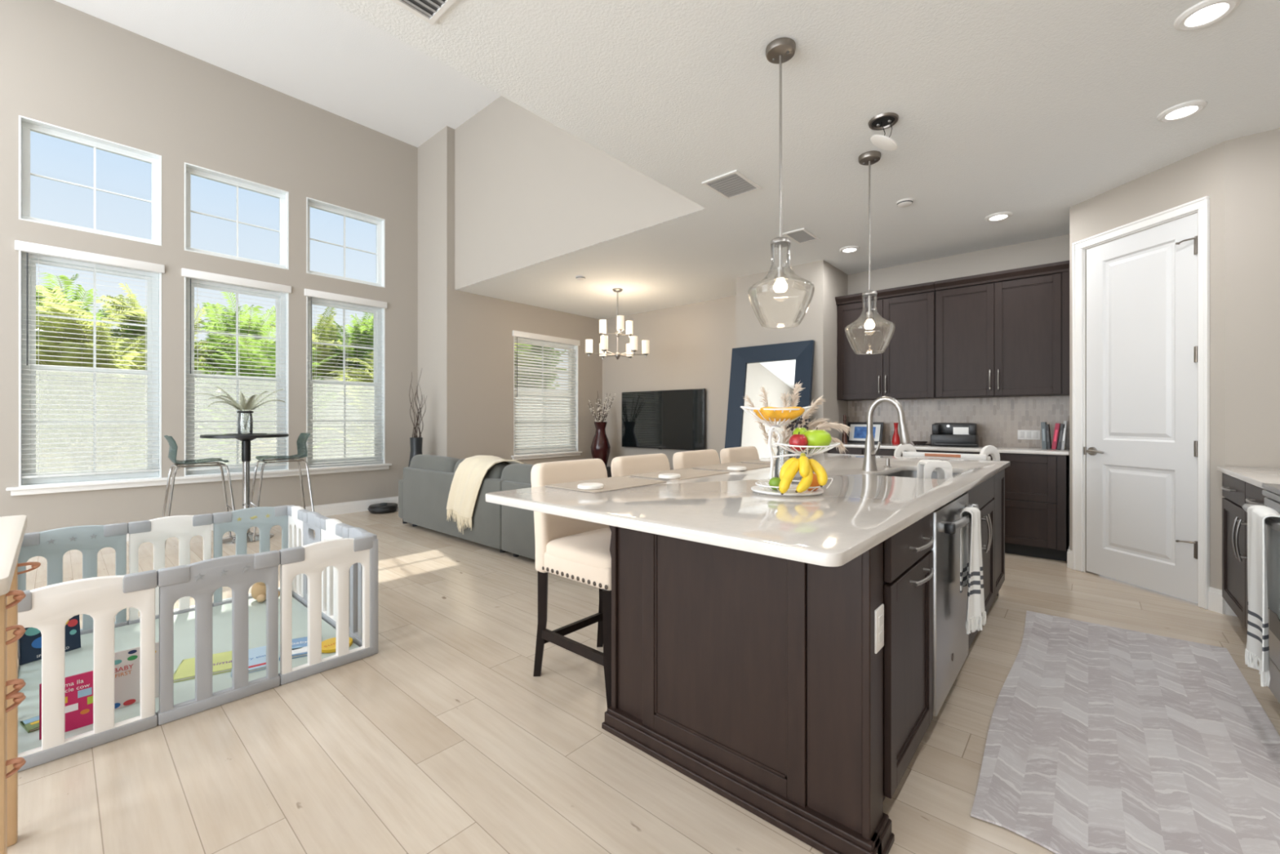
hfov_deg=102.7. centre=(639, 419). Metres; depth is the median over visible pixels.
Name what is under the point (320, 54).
ceiling
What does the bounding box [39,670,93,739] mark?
book
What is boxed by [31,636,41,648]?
art
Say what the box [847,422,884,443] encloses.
picture frame
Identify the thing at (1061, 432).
cookbook
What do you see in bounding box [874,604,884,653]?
wall outlet
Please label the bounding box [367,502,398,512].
robot vacuum
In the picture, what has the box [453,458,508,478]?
cushion
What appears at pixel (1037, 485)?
base cabinet
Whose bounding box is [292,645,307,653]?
art
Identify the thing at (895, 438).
vase
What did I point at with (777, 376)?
mirror glass
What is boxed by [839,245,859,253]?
recessed light
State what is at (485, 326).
wall
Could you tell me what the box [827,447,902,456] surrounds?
base cabinet
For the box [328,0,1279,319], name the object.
ceiling
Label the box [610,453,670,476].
counter stool
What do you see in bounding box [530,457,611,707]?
counter stool
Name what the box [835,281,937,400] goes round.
upper cabinet
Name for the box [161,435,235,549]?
bar chair
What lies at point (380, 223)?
window
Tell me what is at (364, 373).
shrub
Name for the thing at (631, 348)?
chandelier
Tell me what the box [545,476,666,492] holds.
placemat
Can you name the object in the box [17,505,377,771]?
playpen
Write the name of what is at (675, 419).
television
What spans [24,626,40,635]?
art
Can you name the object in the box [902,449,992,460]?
base cabinet
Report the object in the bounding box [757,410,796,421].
banana
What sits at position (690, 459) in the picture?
counter stool
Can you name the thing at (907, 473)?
sink
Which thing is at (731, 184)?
ceiling vent
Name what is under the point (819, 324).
wall
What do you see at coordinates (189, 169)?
window
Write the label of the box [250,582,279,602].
plush toy
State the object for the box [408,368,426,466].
vase
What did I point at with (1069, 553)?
baseboard
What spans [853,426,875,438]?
picture
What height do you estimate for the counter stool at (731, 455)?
0.973 m
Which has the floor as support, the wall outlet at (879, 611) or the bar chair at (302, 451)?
the bar chair at (302, 451)
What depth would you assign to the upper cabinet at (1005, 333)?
4.67 m
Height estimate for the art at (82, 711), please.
0.016 m
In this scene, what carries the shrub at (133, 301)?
on the ground
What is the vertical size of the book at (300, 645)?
0.015 m
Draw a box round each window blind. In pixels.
[14,240,164,478]
[181,267,291,471]
[304,288,386,466]
[512,330,579,453]
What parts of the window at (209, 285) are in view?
sash, sash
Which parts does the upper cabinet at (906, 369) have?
door, crown moulding, door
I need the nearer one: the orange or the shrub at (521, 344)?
the orange
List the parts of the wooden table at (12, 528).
leg, leg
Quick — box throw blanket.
[446,454,524,534]
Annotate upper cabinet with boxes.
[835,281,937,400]
[933,260,1069,398]
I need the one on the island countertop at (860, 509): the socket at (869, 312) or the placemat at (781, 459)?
the placemat at (781, 459)
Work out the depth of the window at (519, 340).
8.05 m
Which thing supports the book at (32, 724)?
on the play mat at (78, 660)
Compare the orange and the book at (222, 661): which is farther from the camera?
the book at (222, 661)
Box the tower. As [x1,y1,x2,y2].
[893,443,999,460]
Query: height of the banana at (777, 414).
0.047 m
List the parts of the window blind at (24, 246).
rail, ladder cord, ladder cord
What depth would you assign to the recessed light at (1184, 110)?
2.76 m
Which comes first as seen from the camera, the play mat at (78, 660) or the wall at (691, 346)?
the play mat at (78, 660)
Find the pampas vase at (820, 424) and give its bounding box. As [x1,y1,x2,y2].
[744,380,851,476]
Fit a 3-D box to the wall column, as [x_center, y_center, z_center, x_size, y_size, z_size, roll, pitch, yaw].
[-2.788,-1.288,6.893,0.957,4.916,0.114,0,0,41]
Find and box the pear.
[792,425,807,435]
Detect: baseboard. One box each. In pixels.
[126,496,398,541]
[1066,545,1072,568]
[1208,586,1236,616]
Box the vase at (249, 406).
[191,386,285,433]
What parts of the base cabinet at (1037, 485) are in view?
drawer, drawer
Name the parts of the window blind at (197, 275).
ladder cord, rail, ladder cord, ladder cord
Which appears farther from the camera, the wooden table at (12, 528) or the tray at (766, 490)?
the tray at (766, 490)
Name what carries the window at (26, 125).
in the wall at (62, 65)
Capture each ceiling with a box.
[53,0,501,147]
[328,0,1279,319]
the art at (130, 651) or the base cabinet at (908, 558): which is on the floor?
the base cabinet at (908, 558)
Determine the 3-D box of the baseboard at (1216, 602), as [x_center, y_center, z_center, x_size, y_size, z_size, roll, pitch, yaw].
[3.548,1.100,3.058,0.049,0.140,0.212,0,0,-35]
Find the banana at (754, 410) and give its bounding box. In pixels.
[753,408,769,421]
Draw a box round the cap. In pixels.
[884,457,892,467]
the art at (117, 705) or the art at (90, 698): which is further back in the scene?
the art at (117, 705)
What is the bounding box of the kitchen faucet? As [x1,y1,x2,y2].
[862,395,911,471]
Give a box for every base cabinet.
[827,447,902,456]
[883,511,933,800]
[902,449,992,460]
[966,475,994,649]
[992,469,1004,599]
[999,453,1068,561]
[1221,472,1266,629]
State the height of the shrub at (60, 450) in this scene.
1.212 m
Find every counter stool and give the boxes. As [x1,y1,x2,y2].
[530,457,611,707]
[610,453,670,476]
[672,448,719,469]
[720,445,759,463]
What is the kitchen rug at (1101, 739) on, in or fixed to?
on the floor
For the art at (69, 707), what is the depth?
1.88 m
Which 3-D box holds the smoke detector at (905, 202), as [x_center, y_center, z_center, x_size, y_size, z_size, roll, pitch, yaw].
[2.039,-1.660,3.941,0.120,0.030,0.120,0,0,41]
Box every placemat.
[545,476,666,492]
[630,468,728,479]
[692,462,774,471]
[740,457,788,464]
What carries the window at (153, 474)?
in the wall at (62, 65)
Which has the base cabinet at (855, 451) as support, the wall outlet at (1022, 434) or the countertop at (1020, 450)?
the countertop at (1020, 450)
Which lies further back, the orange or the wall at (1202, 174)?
the wall at (1202, 174)
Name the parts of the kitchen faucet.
lever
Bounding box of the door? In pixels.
[1083,213,1197,603]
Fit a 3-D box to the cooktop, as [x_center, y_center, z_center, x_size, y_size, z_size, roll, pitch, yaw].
[2.637,0.279,1.639,0.710,0.022,0.764,0,0,41]
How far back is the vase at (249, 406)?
4.98 m
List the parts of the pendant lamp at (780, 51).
rod, lamp shade, bulb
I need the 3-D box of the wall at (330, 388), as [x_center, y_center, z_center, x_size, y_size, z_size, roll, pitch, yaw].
[-7.335,0.250,9.080,0.300,2.140,28.000,0,0,41]
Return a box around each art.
[22,715,39,724]
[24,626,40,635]
[30,720,39,724]
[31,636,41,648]
[65,702,78,712]
[67,618,77,626]
[69,629,76,634]
[77,686,92,697]
[80,708,89,714]
[87,695,93,704]
[114,659,121,664]
[114,702,120,708]
[123,698,135,705]
[127,654,137,660]
[128,649,137,653]
[248,662,266,667]
[292,645,302,648]
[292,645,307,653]
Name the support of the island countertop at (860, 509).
on the kitchen island
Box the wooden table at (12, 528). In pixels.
[0,515,40,853]
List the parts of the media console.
door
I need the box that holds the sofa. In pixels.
[398,453,535,559]
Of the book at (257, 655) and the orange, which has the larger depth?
the book at (257, 655)
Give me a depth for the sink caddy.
2.61 m
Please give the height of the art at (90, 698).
0.026 m
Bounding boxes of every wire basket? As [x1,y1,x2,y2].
[740,405,811,427]
[774,442,840,456]
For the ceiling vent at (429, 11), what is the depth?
2.07 m
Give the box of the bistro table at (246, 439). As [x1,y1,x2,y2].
[200,433,288,543]
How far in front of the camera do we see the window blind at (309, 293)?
6.40 m
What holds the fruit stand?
on the island countertop at (860, 509)
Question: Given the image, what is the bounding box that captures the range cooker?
[1242,483,1279,703]
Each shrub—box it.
[21,429,132,479]
[35,272,144,362]
[35,284,204,470]
[96,283,232,372]
[194,291,275,371]
[194,324,343,463]
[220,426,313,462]
[263,306,370,378]
[311,311,373,379]
[320,351,373,456]
[514,342,542,386]
[514,343,566,388]
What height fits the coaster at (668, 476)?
0.016 m
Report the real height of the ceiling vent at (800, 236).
0.010 m
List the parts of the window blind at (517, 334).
rail, ladder cord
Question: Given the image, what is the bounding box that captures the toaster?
[930,422,978,446]
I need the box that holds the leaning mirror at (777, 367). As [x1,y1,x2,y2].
[724,339,814,458]
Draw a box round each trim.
[5,463,391,495]
[511,451,582,460]
[1072,195,1209,608]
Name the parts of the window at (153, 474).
sash, sash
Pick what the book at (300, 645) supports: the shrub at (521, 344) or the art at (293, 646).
the art at (293, 646)
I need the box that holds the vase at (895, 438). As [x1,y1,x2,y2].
[891,422,900,444]
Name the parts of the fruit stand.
post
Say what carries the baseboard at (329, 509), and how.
attached to the wall at (62, 65)
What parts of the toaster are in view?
arm, arm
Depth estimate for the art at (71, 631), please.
2.53 m
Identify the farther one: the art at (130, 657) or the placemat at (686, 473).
the placemat at (686, 473)
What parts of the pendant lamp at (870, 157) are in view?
rod, bulb, lamp shade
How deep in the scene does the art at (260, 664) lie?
2.34 m
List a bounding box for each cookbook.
[1040,422,1047,448]
[1045,424,1051,448]
[1051,422,1060,448]
[1057,423,1064,449]
[1061,421,1067,449]
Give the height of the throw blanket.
0.723 m
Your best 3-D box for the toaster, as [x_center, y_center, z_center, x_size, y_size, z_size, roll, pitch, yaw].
[3.083,0.147,5.010,0.400,0.225,0.320,0,0,37]
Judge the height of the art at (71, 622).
0.036 m
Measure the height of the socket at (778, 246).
0.153 m
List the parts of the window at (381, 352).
sash, sash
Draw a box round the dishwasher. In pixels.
[929,492,978,716]
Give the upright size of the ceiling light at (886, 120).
0.170 m
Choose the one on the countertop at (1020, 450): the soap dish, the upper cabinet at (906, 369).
the soap dish
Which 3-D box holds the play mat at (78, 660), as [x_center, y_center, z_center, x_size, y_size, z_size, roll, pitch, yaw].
[-2.239,1.154,2.558,1.290,0.032,1.120,0,0,41]
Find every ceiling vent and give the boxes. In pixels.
[391,0,456,25]
[702,169,761,199]
[782,227,819,244]
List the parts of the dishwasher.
handle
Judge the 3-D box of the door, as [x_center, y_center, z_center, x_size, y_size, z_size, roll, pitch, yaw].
[3.450,-0.071,3.568,0.103,2.458,0.732,0,0,-7]
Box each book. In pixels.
[17,614,80,665]
[20,715,39,733]
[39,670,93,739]
[114,641,159,709]
[173,650,231,682]
[231,645,266,676]
[279,636,307,660]
[321,636,352,653]
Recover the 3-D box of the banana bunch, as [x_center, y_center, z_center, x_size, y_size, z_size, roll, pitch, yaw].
[0.590,0.198,1.869,0.178,0.146,0.096,0,0,0]
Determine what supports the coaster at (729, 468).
on the placemat at (720, 466)
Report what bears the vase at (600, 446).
on the floor
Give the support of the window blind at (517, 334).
attached to the window at (519, 340)
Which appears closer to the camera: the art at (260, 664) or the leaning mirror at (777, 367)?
the art at (260, 664)
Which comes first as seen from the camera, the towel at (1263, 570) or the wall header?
the towel at (1263, 570)
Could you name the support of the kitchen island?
on the floor
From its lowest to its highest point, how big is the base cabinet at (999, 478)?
0.858 m
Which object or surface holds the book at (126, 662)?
on the play mat at (78, 660)
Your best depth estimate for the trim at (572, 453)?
7.69 m
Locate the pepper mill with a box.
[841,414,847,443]
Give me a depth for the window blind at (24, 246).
4.77 m
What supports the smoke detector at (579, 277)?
attached to the ceiling at (1034, 111)
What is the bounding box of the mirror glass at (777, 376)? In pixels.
[740,359,795,458]
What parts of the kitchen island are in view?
panel, moulding, panel, corner post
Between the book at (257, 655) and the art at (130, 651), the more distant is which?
the book at (257, 655)
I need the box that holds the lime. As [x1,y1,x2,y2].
[768,475,780,490]
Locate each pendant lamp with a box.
[746,37,814,328]
[844,151,895,354]
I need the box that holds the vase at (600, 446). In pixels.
[587,393,615,466]
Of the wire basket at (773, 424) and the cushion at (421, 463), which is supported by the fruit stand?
the wire basket at (773, 424)
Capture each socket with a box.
[776,244,784,269]
[866,295,872,315]
[878,613,883,644]
[1019,431,1024,437]
[1026,431,1031,438]
[1033,431,1037,438]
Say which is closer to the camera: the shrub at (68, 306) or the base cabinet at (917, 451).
the base cabinet at (917, 451)
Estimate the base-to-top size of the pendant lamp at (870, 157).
1.252 m
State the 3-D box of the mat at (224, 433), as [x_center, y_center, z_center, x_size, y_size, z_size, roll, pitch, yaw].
[-3.866,0.143,5.026,0.330,0.006,0.330,0,0,41]
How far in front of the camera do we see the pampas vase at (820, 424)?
2.32 m
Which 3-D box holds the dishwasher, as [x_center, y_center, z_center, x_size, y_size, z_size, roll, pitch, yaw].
[1.072,0.738,2.222,0.631,0.844,0.644,0,0,41]
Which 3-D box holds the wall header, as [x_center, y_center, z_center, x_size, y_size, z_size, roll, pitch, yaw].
[-0.895,-2.711,5.389,3.874,2.070,0.124,0,0,41]
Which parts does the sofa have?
armrest, panel, panel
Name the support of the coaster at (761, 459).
on the placemat at (781, 459)
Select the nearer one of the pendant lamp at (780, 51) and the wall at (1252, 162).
the pendant lamp at (780, 51)
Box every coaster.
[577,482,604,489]
[657,473,680,479]
[727,466,746,470]
[760,457,775,461]
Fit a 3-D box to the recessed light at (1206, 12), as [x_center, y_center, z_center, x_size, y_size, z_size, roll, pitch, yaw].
[2.330,-1.667,2.106,0.188,0.016,0.188,0,0,41]
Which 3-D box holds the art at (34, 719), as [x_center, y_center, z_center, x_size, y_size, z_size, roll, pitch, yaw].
[-2.269,1.127,1.937,0.040,0.001,0.080,0,0,30]
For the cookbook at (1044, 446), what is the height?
0.236 m
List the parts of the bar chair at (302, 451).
leg, leg, seat frame, leg, leg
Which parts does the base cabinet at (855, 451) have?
door, door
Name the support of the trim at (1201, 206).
attached to the wall at (1202, 174)
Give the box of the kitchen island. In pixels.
[601,524,998,853]
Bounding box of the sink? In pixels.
[884,470,958,479]
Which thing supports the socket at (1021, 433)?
attached to the wall outlet at (1022, 434)
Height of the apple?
0.074 m
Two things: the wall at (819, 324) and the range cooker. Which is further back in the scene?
the wall at (819, 324)
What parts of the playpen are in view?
panel, panel, floor rail, floor rail, panel, floor rail, floor rail, panel, floor rail, panel, corner post, panel, floor rail, floor rail, panel, panel, floor rail, floor rail, panel, floor rail, panel, corner post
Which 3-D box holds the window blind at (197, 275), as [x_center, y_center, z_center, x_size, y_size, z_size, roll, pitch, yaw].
[-4.380,-0.506,5.595,0.092,2.072,0.952,0,0,41]
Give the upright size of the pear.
0.084 m
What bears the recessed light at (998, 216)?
in the ceiling at (1034, 111)
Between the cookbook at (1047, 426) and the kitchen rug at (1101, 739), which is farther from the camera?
the cookbook at (1047, 426)
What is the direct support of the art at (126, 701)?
attached to the book at (126, 662)
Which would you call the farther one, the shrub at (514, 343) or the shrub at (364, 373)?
the shrub at (514, 343)
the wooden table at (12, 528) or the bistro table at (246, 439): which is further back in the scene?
the bistro table at (246, 439)
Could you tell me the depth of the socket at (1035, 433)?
4.78 m
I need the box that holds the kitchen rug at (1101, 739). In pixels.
[970,610,1279,853]
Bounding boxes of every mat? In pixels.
[17,595,359,753]
[224,433,266,435]
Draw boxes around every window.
[18,115,161,245]
[18,250,161,486]
[184,162,288,269]
[184,276,288,475]
[306,196,385,288]
[306,296,385,468]
[513,336,577,455]
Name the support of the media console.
on the floor
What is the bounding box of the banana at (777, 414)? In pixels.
[759,406,804,418]
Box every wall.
[0,0,417,533]
[35,370,568,465]
[455,289,602,464]
[602,234,1069,545]
[735,259,847,453]
[1069,141,1225,589]
[1225,128,1279,468]
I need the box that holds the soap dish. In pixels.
[911,440,927,444]
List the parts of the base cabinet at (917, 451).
door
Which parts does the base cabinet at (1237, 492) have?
handle, drawer, door, handle, handle, door, handle, drawer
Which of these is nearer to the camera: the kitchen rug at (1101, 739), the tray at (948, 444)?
the kitchen rug at (1101, 739)
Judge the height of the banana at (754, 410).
0.053 m
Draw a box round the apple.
[788,431,808,451]
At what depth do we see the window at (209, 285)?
5.64 m
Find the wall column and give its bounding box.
[417,125,455,457]
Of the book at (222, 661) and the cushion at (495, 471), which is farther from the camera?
the cushion at (495, 471)
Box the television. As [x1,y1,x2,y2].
[622,388,705,450]
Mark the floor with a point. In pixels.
(443, 739)
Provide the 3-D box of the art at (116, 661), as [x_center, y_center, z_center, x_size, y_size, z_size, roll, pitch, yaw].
[-2.070,0.960,2.025,0.003,0.018,0.030,0,0,41]
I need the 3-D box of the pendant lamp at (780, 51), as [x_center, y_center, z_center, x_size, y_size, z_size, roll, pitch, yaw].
[0.634,-1.049,2.311,0.294,1.252,0.294,0,0,41]
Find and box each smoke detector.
[575,275,586,279]
[896,198,913,207]
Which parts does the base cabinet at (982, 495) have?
door, false drawer, handle, door, handle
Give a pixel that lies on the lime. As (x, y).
(775, 481)
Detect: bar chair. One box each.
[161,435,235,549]
[249,432,314,540]
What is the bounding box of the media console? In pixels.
[605,466,673,477]
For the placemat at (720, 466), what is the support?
on the island countertop at (860, 509)
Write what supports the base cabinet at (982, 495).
on the floor
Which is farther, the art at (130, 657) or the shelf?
the shelf
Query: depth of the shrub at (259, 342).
7.79 m
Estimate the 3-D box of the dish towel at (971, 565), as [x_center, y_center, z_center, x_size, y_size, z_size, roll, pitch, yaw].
[1.323,0.591,2.035,0.074,0.490,0.222,0,0,41]
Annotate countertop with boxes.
[485,453,1010,566]
[828,442,1069,455]
[1217,466,1279,488]
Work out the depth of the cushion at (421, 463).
5.28 m
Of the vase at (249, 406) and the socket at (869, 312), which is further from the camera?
the vase at (249, 406)
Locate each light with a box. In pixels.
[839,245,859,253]
[867,112,898,151]
[984,211,1012,222]
[1156,99,1207,121]
[1173,0,1240,31]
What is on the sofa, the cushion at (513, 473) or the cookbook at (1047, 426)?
the cushion at (513, 473)
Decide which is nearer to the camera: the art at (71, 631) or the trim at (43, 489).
the art at (71, 631)
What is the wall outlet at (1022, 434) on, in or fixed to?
attached to the wall at (691, 346)
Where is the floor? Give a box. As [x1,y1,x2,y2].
[7,508,1279,853]
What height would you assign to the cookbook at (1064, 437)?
0.246 m
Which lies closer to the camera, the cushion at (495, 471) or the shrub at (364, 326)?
the cushion at (495, 471)
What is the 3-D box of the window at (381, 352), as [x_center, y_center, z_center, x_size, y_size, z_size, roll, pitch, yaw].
[-3.705,-0.453,6.442,0.152,2.075,0.900,0,0,41]
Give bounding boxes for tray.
[751,484,823,496]
[933,442,978,446]
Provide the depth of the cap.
3.00 m
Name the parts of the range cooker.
handle, control panel, oven door, storage drawer, oven glass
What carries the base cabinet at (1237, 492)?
on the floor
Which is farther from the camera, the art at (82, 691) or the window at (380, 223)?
the window at (380, 223)
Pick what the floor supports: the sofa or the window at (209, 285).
the sofa
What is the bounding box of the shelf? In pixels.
[919,461,927,464]
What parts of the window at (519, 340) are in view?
sash, sash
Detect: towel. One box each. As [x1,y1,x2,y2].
[960,506,986,634]
[1244,505,1279,686]
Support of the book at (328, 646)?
on the play mat at (78, 660)
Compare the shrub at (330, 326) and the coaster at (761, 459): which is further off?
the shrub at (330, 326)
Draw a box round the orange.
[807,471,820,490]
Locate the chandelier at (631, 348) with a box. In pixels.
[585,288,648,359]
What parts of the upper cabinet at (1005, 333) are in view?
door, handle, handle, crown moulding, door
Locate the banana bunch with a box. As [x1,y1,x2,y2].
[778,453,827,494]
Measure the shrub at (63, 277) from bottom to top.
3.810 m
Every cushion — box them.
[409,453,460,472]
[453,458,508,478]
[500,463,533,484]
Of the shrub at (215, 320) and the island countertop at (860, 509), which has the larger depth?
the shrub at (215, 320)
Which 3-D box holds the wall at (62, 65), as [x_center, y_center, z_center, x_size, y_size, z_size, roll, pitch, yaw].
[-5.561,-1.288,4.332,0.160,4.916,7.593,0,0,41]
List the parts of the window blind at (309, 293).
ladder cord, rail, ladder cord, ladder cord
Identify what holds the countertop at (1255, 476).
on the base cabinet at (1237, 492)
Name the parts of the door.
strike plate, handle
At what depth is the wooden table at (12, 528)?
0.94 m
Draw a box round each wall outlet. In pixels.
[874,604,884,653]
[1017,430,1039,439]
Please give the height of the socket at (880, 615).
0.072 m
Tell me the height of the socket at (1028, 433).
0.060 m
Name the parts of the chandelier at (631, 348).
lamp shade, arm, lamp shade, lamp shade, lamp shade, stem, lamp shade, lamp shade, lamp shade, lamp shade, lamp shade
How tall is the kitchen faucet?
0.405 m
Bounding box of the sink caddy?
[916,459,952,479]
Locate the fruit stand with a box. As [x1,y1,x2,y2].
[740,405,840,496]
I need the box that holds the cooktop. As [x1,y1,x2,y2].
[1262,483,1279,494]
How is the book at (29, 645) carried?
on the play mat at (78, 660)
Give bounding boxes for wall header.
[454,96,705,289]
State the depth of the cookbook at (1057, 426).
4.43 m
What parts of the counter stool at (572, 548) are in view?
leg, backrest, nailhead trim, seat, leg, leg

